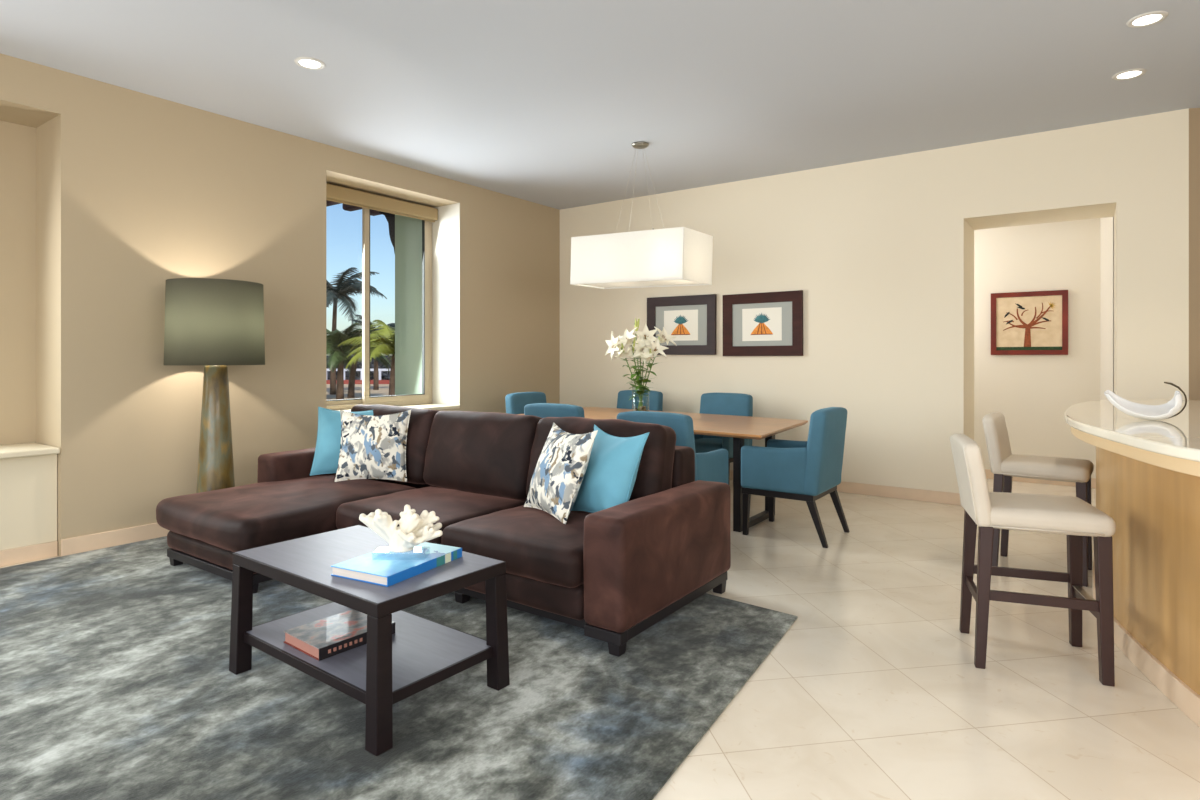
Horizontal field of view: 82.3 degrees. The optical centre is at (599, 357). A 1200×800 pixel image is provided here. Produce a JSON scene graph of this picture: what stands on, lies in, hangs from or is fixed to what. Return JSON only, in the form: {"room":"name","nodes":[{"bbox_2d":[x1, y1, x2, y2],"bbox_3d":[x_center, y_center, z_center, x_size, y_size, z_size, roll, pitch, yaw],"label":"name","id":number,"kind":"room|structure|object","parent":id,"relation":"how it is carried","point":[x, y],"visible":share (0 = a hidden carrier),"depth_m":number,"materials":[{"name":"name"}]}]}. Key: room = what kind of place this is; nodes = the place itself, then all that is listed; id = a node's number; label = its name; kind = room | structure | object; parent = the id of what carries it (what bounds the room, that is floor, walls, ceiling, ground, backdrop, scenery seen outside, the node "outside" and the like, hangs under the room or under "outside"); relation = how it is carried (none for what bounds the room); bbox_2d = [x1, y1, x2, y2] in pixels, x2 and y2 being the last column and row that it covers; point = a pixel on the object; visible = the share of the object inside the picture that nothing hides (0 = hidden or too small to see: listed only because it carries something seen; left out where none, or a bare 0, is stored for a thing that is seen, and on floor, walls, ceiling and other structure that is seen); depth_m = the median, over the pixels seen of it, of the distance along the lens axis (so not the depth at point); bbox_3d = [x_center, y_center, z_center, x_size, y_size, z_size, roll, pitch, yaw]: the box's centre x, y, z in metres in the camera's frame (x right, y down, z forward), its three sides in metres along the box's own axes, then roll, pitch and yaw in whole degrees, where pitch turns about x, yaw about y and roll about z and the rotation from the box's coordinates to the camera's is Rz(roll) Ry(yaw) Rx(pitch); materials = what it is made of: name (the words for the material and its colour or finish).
{"room":"living room","nodes":[
{"label":"living room","id":0,"kind":"room"},
{"bbox_2d":[0,53,559,556],"bbox_3d":[-3.531,-0.290,4.967,0.580,3.180,10.180,0,0,36],"label":"wall","id":1,"kind":"structure","parent":0,"point":[109,193],"depth_m":4.97,"materials":[{"name":"beige paint"}]},
{"bbox_2d":[0,454,56,550],"bbox_3d":[-4.301,0.912,3.499,0.017,0.575,2.496,0,0,36],"label":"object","id":2,"kind":"structure","parent":1,"relation":"attached to","point":[28,485],"depth_m":4.39,"materials":[{"name":"beige paint"}]},
{"bbox_2d":[0,443,59,458],"bbox_3d":[-4.438,0.604,3.598,0.495,0.040,2.497,0,0,36],"label":"trim","id":3,"kind":"structure","parent":1,"relation":"attached to","point":[24,449],"depth_m":4.40,"materials":[{"name":"beige paint"}]},
{"bbox_2d":[0,523,169,566],"bbox_3d":[-3.340,1.242,4.769,0.071,0.115,9.680,0,0,36],"label":"baseboard","id":4,"kind":"structure","parent":1,"relation":"attached to","point":[90,542],"depth_m":4.57,"materials":[{"name":"painted wood"}]},
{"bbox_2d":[326,200,394,252],"bbox_3d":[-3.248,-1.580,7.050,1.360,0.840,4.100,0,0,36],"label":"roof eave","id":5,"kind":"object","parent":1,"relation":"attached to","point":[390,217],"visible":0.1,"depth_m":8.12,"materials":[{"name":"brown wood"}]},
{"bbox_2d":[326,208,431,409],"bbox_3d":[-2.333,-0.575,6.949,0.085,2.152,1.561,0,0,36],"label":"window","id":6,"kind":"structure","parent":1,"relation":"in","point":[425,397],"depth_m":7.13,"materials":[{"name":"beige paint"}]},
{"bbox_2d":[326,183,437,221],"bbox_3d":[-2.254,-1.560,6.893,0.100,0.151,1.551,0,0,36],"label":"roller blind","id":7,"kind":"object","parent":6,"relation":"attached to","point":[334,193],"visible":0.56,"depth_m":6.88,"materials":[{"name":"beige fabric"}]},
{"bbox_2d":[335,404,459,411],"bbox_3d":[-2.143,0.520,6.814,0.492,0.034,1.565,0,0,36],"label":"window sill","id":8,"kind":"structure","parent":1,"relation":"attached to","point":[421,406],"depth_m":7.13,"materials":[{"name":"beige paint"}]},
{"bbox_2d":[432,203,459,404],"bbox_3d":[-1.692,-0.565,7.459,0.478,2.180,0.006,0,0,36],"label":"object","id":9,"kind":"structure","parent":1,"relation":"attached to","point":[446,230],"depth_m":7.44,"materials":[{"name":"white paint"}]},
{"bbox_2d":[395,214,421,394],"bbox_3d":[-2.006,-0.430,8.092,0.570,3.740,0.560,0,0,36],"label":"wall","id":10,"kind":"structure","parent":0,"point":[408,231],"depth_m":7.90,"materials":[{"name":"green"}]},
{"bbox_2d":[0,0,1199,209],"bbox_3d":[1.220,-1.980,3.429,10.400,0.200,13.400,0,0,36],"label":"ceiling","id":11,"kind":"structure","parent":0,"point":[543,102],"depth_m":4.49,"materials":[{"name":"grey paint"}]},
{"bbox_2d":[294,57,324,69],"bbox_3d":[-1.848,-1.876,4.372,0.184,0.008,0.184,0,0,36],"label":"recessed light","id":12,"kind":"object","parent":11,"relation":"in","point":[305,62],"visible":1,"depth_m":4.37,"materials":[{"name":"white glass"}]},
{"bbox_2d":[570,141,712,288],"bbox_3d":[0.353,-1.254,6.027,1.151,1.250,0.520,0,0,36],"label":"pendant lamp","id":13,"kind":"object","parent":11,"relation":"hanging from","point":[677,256],"visible":1,"depth_m":5.79,"materials":[{"name":"white fabric"}]},
{"bbox_2d":[582,279,703,287],"bbox_3d":[0.349,-0.659,6.030,1.128,0.036,0.508,0,0,36],"label":"diffuser","id":14,"kind":"object","parent":13,"relation":"attached to","point":[595,283],"depth_m":6.00,"materials":[{"name":"white fabric"}]},
{"bbox_2d":[1112,68,1146,79],"bbox_3d":[3.502,-1.876,4.541,0.184,0.008,0.184,0,0,36],"label":"recessed light","id":15,"kind":"object","parent":11,"relation":"in","point":[1131,73],"visible":1,"depth_m":4.53,"materials":[{"name":"white"}]},
{"bbox_2d":[1126,11,1167,27],"bbox_3d":[3.034,-1.876,3.804,0.184,0.008,0.184,0,0,36],"label":"recessed light","id":16,"kind":"object","parent":11,"relation":"in","point":[1149,18],"visible":1,"depth_m":3.80,"materials":[{"name":"white glass"}]},
{"bbox_2d":[0,479,1199,799],"bbox_3d":[1.220,1.360,3.429,10.400,0.120,13.400,0,0,36],"label":"floor","id":17,"kind":"structure","parent":0,"point":[875,690],"depth_m":2.69,"materials":[{"name":"beige tile"}]},
{"bbox_2d":[0,536,797,799],"bbox_3d":[-1.617,1.293,3.157,4.580,0.012,4.060,0,0,36],"label":"area rug","id":18,"kind":"object","parent":17,"relation":"on","point":[117,682],"visible":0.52,"depth_m":2.55,"materials":[{"name":"grey carpet"}]},
{"bbox_2d":[164,278,264,492],"bbox_3d":[-2.754,0.374,4.919,0.634,1.825,0.634,0,0,36],"label":"floor lamp","id":19,"kind":"object","parent":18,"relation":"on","point":[215,324],"visible":0.77,"depth_m":4.73,"materials":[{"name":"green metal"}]},
{"bbox_2d":[229,525,509,755],"bbox_3d":[-0.941,1.043,2.761,1.010,0.487,0.610,0,0,37],"label":"coffee table","id":20,"kind":"object","parent":18,"relation":"on","point":[421,653],"visible":0.88,"depth_m":2.62,"materials":[{"name":"brown wood"}]},
{"bbox_2d":[283,609,394,660],"bbox_3d":[-1.042,1.100,2.753,0.268,0.045,0.330,0,0,39],"label":"book","id":21,"kind":"object","parent":20,"relation":"on","point":[324,638],"visible":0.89,"depth_m":2.68,"materials":[{"name":"black paper"}]},
{"bbox_2d":[244,602,492,704],"bbox_3d":[-0.941,1.143,2.761,0.950,0.038,0.550,0,0,37],"label":"shelf","id":22,"kind":"object","parent":20,"relation":"attached to","point":[425,652],"depth_m":2.62,"materials":[{"name":"grey wood"}]},
{"bbox_2d":[331,542,461,586],"bbox_3d":[-0.772,0.781,2.641,0.281,0.036,0.410,0,0,27],"label":"book","id":23,"kind":"object","parent":20,"relation":"on","point":[383,567],"visible":0.88,"depth_m":2.56,"materials":[{"name":"blue paper"}]},
{"bbox_2d":[359,504,441,558],"bbox_3d":[-0.762,0.664,2.621,0.311,0.197,0.229,0,0,-14],"label":"sculpture","id":24,"kind":"object","parent":23,"relation":"on","point":[413,530],"visible":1,"depth_m":2.60,"materials":[{"name":"white ceramic"}]},
{"bbox_2d":[156,404,730,656],"bbox_3d":[-1.062,0.823,4.063,3.229,0.955,1.716,0,0,36],"label":"sectional sofa","id":25,"kind":"object","parent":18,"relation":"on","point":[614,573],"visible":0.73,"depth_m":3.73,"materials":[{"name":"brown fabric"}]},
{"bbox_2d":[156,474,416,551],"bbox_3d":[-1.981,0.971,4.462,1.143,0.261,1.298,0,0,36],"label":"cushion","id":26,"kind":"object","parent":25,"relation":"on","point":[281,507],"depth_m":4.04,"materials":[{"name":"brown fabric"}]},
{"bbox_2d":[310,407,372,475],"bbox_3d":[-1.821,0.599,4.972,0.515,0.484,0.209,0,0,-4],"label":"throw pillow","id":27,"kind":"object","parent":25,"relation":"on","point":[327,450],"visible":0.46,"depth_m":4.91,"materials":[{"name":"teal fabric"}]},
{"bbox_2d":[335,410,410,481],"bbox_3d":[-1.546,0.597,4.678,0.493,0.481,0.190,0,0,2],"label":"throw pillow","id":28,"kind":"object","parent":25,"relation":"on","point":[371,447],"visible":1,"depth_m":4.62,"materials":[{"name":"multicoloured fabric"}]},
{"bbox_2d":[351,404,438,483],"bbox_3d":[-1.510,0.619,5.016,0.940,0.545,0.362,0,0,36],"label":"cushion","id":29,"kind":"object","parent":25,"relation":"on","point":[420,421],"depth_m":4.71,"materials":[{"name":"brown fabric"}]},
{"bbox_2d":[336,486,525,544],"bbox_3d":[-0.991,0.949,4.110,0.927,0.227,0.786,0,0,36],"label":"seat cushion","id":30,"kind":"object","parent":25,"relation":"on","point":[452,504],"depth_m":4.01,"materials":[{"name":"brown fabric"}]},
{"bbox_2d":[423,411,541,500],"bbox_3d":[-0.753,0.624,4.476,0.952,0.544,0.362,0,0,36],"label":"cushion","id":31,"kind":"object","parent":25,"relation":"on","point":[483,454],"depth_m":4.30,"materials":[{"name":"brown fabric"}]},
{"bbox_2d":[441,505,590,587],"bbox_3d":[-0.257,0.943,3.577,0.892,0.234,0.796,0,0,36],"label":"seat cushion","id":32,"kind":"object","parent":25,"relation":"on","point":[538,550],"depth_m":3.28,"materials":[{"name":"brown fabric"}]},
{"bbox_2d":[524,422,597,523],"bbox_3d":[-0.222,0.607,3.702,0.239,0.470,0.505,0,0,-30],"label":"throw pillow","id":33,"kind":"object","parent":25,"relation":"on","point":[559,472],"visible":1,"depth_m":3.56,"materials":[{"name":"multicoloured fabric"}]},
{"bbox_2d":[526,417,675,500],"bbox_3d":[-0.009,0.620,3.943,0.917,0.549,0.363,0,0,36],"label":"cushion","id":34,"kind":"object","parent":25,"relation":"on","point":[656,473],"depth_m":3.74,"materials":[{"name":"brown fabric"}]},
{"bbox_2d":[571,424,649,512],"bbox_3d":[0.038,0.608,3.619,0.223,0.467,0.504,0,0,-31],"label":"throw pillow","id":35,"kind":"object","parent":25,"relation":"on","point":[608,481],"visible":0.75,"depth_m":3.50,"materials":[{"name":"teal fabric"}]},
{"bbox_2d":[505,392,546,413],"bbox_3d":[-0.574,0.830,7.082,0.635,0.940,0.580,0,0,36],"label":"dining chair","id":36,"kind":"object","parent":17,"relation":"on","point":[515,402],"visible":0.14,"depth_m":7.07,"materials":[{"name":"blue fabric"}]},
{"bbox_2d":[524,403,584,417],"bbox_3d":[-0.221,0.830,5.610,0.580,0.940,0.635,0,0,36],"label":"dining chair","id":37,"kind":"object","parent":17,"relation":"on","point":[542,410],"visible":0.1,"depth_m":5.34,"materials":[{"name":"blue fabric"}]},
{"bbox_2d":[617,390,662,410],"bbox_3d":[0.303,0.830,7.479,0.580,0.940,0.635,0,0,36],"label":"dining chair","id":38,"kind":"object","parent":17,"relation":"on","point":[653,401],"visible":0.11,"depth_m":7.61,"materials":[{"name":"blue fabric"}]},
{"bbox_2d":[518,407,807,531],"bbox_3d":[0.513,0.925,6.312,2.700,0.750,1.610,0,0,36],"label":"dining table","id":39,"kind":"object","parent":17,"relation":"on","point":[739,428],"visible":0.47,"depth_m":5.50,"materials":[{"name":"brown wood"}]},
{"bbox_3d":[0.370,0.406,6.248,0.156,0.283,0.156,0,0,36],"label":"glass vase","id":40,"kind":"object","parent":39,"relation":"on","visible":0},
{"bbox_2d":[605,331,642,406],"bbox_3d":[0.227,0.129,6.223,0.341,0.753,0.252,0,0,-10],"label":"stem","id":41,"kind":"object","parent":40,"relation":"in","point":[611,343],"visible":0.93,"depth_m":6.24,"materials":[{"name":"green"}]},
{"bbox_2d":[614,327,648,405],"bbox_3d":[0.292,0.112,6.180,0.330,0.786,0.294,0,0,11],"label":"stem","id":42,"kind":"object","parent":40,"relation":"in","point":[627,337],"visible":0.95,"depth_m":6.19,"materials":[{"name":"green"}]},
{"bbox_2d":[630,318,642,410],"bbox_3d":[0.340,0.070,6.234,0.215,0.870,0.224,0,0,36],"label":"stem","id":43,"kind":"object","parent":40,"relation":"in","point":[636,321],"visible":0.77,"depth_m":6.24,"materials":[{"name":"green plant"}]},
{"bbox_2d":[635,406,645,410],"bbox_3d":[0.371,0.481,6.252,0.126,0.094,0.104,0,0,36],"label":"river pebbles","id":44,"kind":"object","parent":40,"relation":"in","point":[643,408],"visible":0.5,"depth_m":6.22,"materials":[{"name":"beige stone"}]},
{"bbox_2d":[627,335,653,403],"bbox_3d":[0.356,0.149,6.257,0.239,0.712,0.230,0,0,-23],"label":"stem","id":45,"kind":"object","parent":40,"relation":"in","point":[637,354],"visible":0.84,"depth_m":6.21,"materials":[{"name":"green"}]},
{"bbox_2d":[634,323,659,405],"bbox_3d":[0.400,0.090,6.283,0.236,0.830,0.240,0,0,-15],"label":"stem","id":46,"kind":"object","parent":40,"relation":"in","point":[645,332],"visible":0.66,"depth_m":6.23,"materials":[{"name":"green"}]},
{"bbox_2d":[628,336,668,408],"bbox_3d":[0.452,0.156,6.178,0.332,0.699,0.267,0,0,36],"label":"stem","id":47,"kind":"object","parent":40,"relation":"in","point":[655,347],"visible":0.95,"depth_m":6.17,"materials":[{"name":"green"}]},
{"bbox_2d":[630,326,676,410],"bbox_3d":[0.480,0.109,6.251,0.441,0.794,0.215,0,0,10],"label":"stem","id":48,"kind":"object","parent":40,"relation":"in","point":[663,337],"visible":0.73,"depth_m":6.25,"materials":[{"name":"green"}]},
{"bbox_2d":[617,411,727,483],"bbox_3d":[0.505,0.830,4.785,0.580,0.940,0.635,0,0,36],"label":"dining chair","id":49,"kind":"object","parent":17,"relation":"on","point":[712,466],"visible":0.25,"depth_m":4.53,"materials":[{"name":"blue fabric"}]},
{"bbox_2d":[694,393,752,484],"bbox_3d":[1.157,0.830,6.869,0.580,0.940,0.635,0,0,36],"label":"dining chair","id":50,"kind":"object","parent":17,"relation":"on","point":[737,404],"visible":0.36,"depth_m":6.92,"materials":[{"name":"blue fabric"}]},
{"bbox_2d":[741,407,849,547],"bbox_3d":[1.450,0.830,5.090,0.635,0.940,0.580,0,0,36],"label":"dining chair","id":51,"kind":"object","parent":17,"relation":"on","point":[810,470],"visible":1,"depth_m":4.87,"materials":[{"name":"blue fabric"}]},
{"bbox_2d":[950,434,1115,686],"bbox_3d":[1.859,0.825,3.001,0.544,0.950,0.453,0,0,20],"label":"bar stool","id":52,"kind":"object","parent":17,"relation":"on","point":[1075,518],"visible":1,"depth_m":2.87,"materials":[{"name":"beige leather"}]},
{"bbox_2d":[982,412,1093,586],"bbox_3d":[2.696,0.825,4.227,0.544,0.950,0.453,0,0,39],"label":"bar stool","id":53,"kind":"object","parent":17,"relation":"on","point":[1005,465],"visible":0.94,"depth_m":4.18,"materials":[{"name":"beige leather"}]},
{"bbox_2d":[1071,427,1199,726],"bbox_3d":[3.083,0.821,3.205,1.467,0.958,4.140,0,0,36],"label":"bar counter","id":54,"kind":"object","parent":17,"relation":"on","point":[1152,499],"depth_m":2.72,"materials":[{"name":"brown wood"}]},
{"bbox_2d":[1064,399,1199,461],"bbox_3d":[3.059,0.321,3.224,1.468,0.042,4.197,0,0,36],"label":"countertop","id":55,"kind":"structure","parent":54,"relation":"on","point":[1178,436],"depth_m":3.05,"materials":[{"name":"stone"}]},
{"bbox_2d":[1104,382,1186,419],"bbox_3d":[2.645,0.206,3.333,0.314,0.186,0.159,0,0,39],"label":"decorative bowl","id":56,"kind":"object","parent":55,"relation":"on","point":[1167,410],"visible":1,"depth_m":3.33,"materials":[{"name":"white ceramic"}]},
{"bbox_2d":[560,108,1188,492],"bbox_3d":[1.922,-0.290,7.376,6.656,3.180,0.680,0,0,36],"label":"wall","id":57,"kind":"structure","parent":0,"point":[880,251],"depth_m":6.40,"materials":[{"name":"beige paint"}]},
{"bbox_2d":[647,294,716,354],"bbox_3d":[0.900,-0.364,7.665,0.865,0.655,0.035,0,0,36],"label":"framed print","id":58,"kind":"object","parent":57,"relation":"attached to","point":[692,319],"visible":0.84,"depth_m":7.62,"materials":[{"name":"brown wood"}]},
{"bbox_2d":[723,290,802,355],"bbox_3d":[1.675,-0.348,7.112,0.865,0.655,0.035,0,0,36],"label":"framed print","id":59,"kind":"object","parent":57,"relation":"attached to","point":[767,323],"visible":1,"depth_m":7.10,"materials":[{"name":"brown wood"}]},
{"bbox_2d":[729,469,1095,505],"bbox_3d":[2.446,1.248,7.601,6.054,0.105,1.686,0,0,36],"label":"baseboard","id":60,"kind":"structure","parent":57,"relation":"attached to","point":[846,487],"depth_m":6.42,"materials":[{"name":"stone"}]},
{"bbox_2d":[974,217,1113,477],"bbox_3d":[3.649,-0.290,7.261,3.500,3.180,1.140,0,0,36],"label":"wall","id":61,"kind":"structure","parent":0,"point":[1033,393],"depth_m":7.09,"materials":[{"name":"beige paint"}]},
{"bbox_2d":[991,290,1067,354],"bbox_3d":[4.474,-0.362,7.164,0.685,0.660,0.034,0,0,36],"label":"framed painting","id":62,"kind":"object","parent":61,"relation":"attached to","point":[1033,322],"visible":1,"depth_m":7.16,"materials":[{"name":"paper"}]},
{"bbox_2d":[1189,108,1199,399],"bbox_3d":[3.499,-0.290,1.127,3.314,3.180,12.100,0,0,36],"label":"wall","id":63,"kind":"structure","parent":0,"point":[1194,113],"depth_m":5.16,"materials":[{"name":"beige paint"}]},
{"label":"outside","id":64,"kind":"structure","parent":0,"visible":0},
{"bbox_2d":[326,379,388,399],"bbox_3d":[-18.752,1.590,56.398,83.930,0.300,130.000,0,0,36],"label":"ground","id":65,"kind":"structure","parent":64,"point":[383,390],"depth_m":29.49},
{"bbox_2d":[326,357,337,379],"bbox_3d":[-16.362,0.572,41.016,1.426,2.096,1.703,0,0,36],"label":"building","id":66,"kind":"structure","parent":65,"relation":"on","point":[327,366],"depth_m":40.66,"materials":[{"name":"white"}]},
{"bbox_2d":[329,364,349,379],"bbox_3d":[-15.254,0.510,40.995,1.447,2.183,1.756,0,0,36],"label":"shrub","id":67,"kind":"object","parent":65,"relation":"on","point":[346,372],"visible":0.19,"depth_m":40.55,"materials":[{"name":"green plant"}]},
{"bbox_2d":[326,322,382,398],"bbox_3d":[-9.169,0.118,24.126,2.903,2.646,3.086,0,0,36],"label":"palm tree","id":68,"kind":"object","parent":65,"relation":"on","point":[349,332],"visible":0.55,"depth_m":23.76,"materials":[{"name":"green plant"}]},
{"bbox_2d":[326,267,386,394],"bbox_3d":[-10.242,-1.010,26.970,3.429,4.902,3.714,0,0,-9],"label":"palm tree","id":69,"kind":"object","parent":65,"relation":"on","point":[344,287],"visible":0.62,"depth_m":26.78,"materials":[{"name":"green plant"}]},
{"bbox_2d":[326,369,390,383],"bbox_3d":[-13.184,1.015,38.000,18.120,0.850,0.302,0,0,0],"label":"railing","id":70,"kind":"object","parent":65,"relation":"on","point":[379,370],"visible":0.12,"depth_m":37.85,"materials":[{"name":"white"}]},
{"bbox_2d":[344,359,373,379],"bbox_3d":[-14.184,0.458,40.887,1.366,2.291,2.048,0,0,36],"label":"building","id":71,"kind":"structure","parent":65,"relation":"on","point":[358,373],"depth_m":40.72,"materials":[{"name":"white"}]},
{"bbox_2d":[328,326,390,397],"bbox_3d":[-8.829,0.147,24.725,2.594,2.591,2.657,0,0,5],"label":"palm tree","id":72,"kind":"object","parent":65,"relation":"on","point":[351,385],"visible":0.16,"depth_m":24.71,"materials":[{"name":"green plant"}]},
{"bbox_2d":[338,320,394,394],"bbox_3d":[-6.925,0.052,22.861,3.626,2.778,3.400,0,0,36],"label":"palm tree","id":73,"kind":"object","parent":65,"relation":"on","point":[386,343],"visible":0.38,"depth_m":22.78,"materials":[{"name":"green plant"}]},
{"bbox_2d":[350,315,394,389],"bbox_3d":[-10.056,-0.226,30.926,2.978,3.332,2.752,0,0,-3],"label":"palm tree","id":74,"kind":"object","parent":65,"relation":"on","point":[376,380],"visible":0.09,"depth_m":30.90,"materials":[{"name":"green plant"}]},
{"bbox_2d":[370,357,390,379],"bbox_3d":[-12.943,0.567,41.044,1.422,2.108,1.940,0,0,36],"label":"building","id":75,"kind":"structure","parent":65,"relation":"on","point":[384,374],"depth_m":40.66,"materials":[{"name":"white"}]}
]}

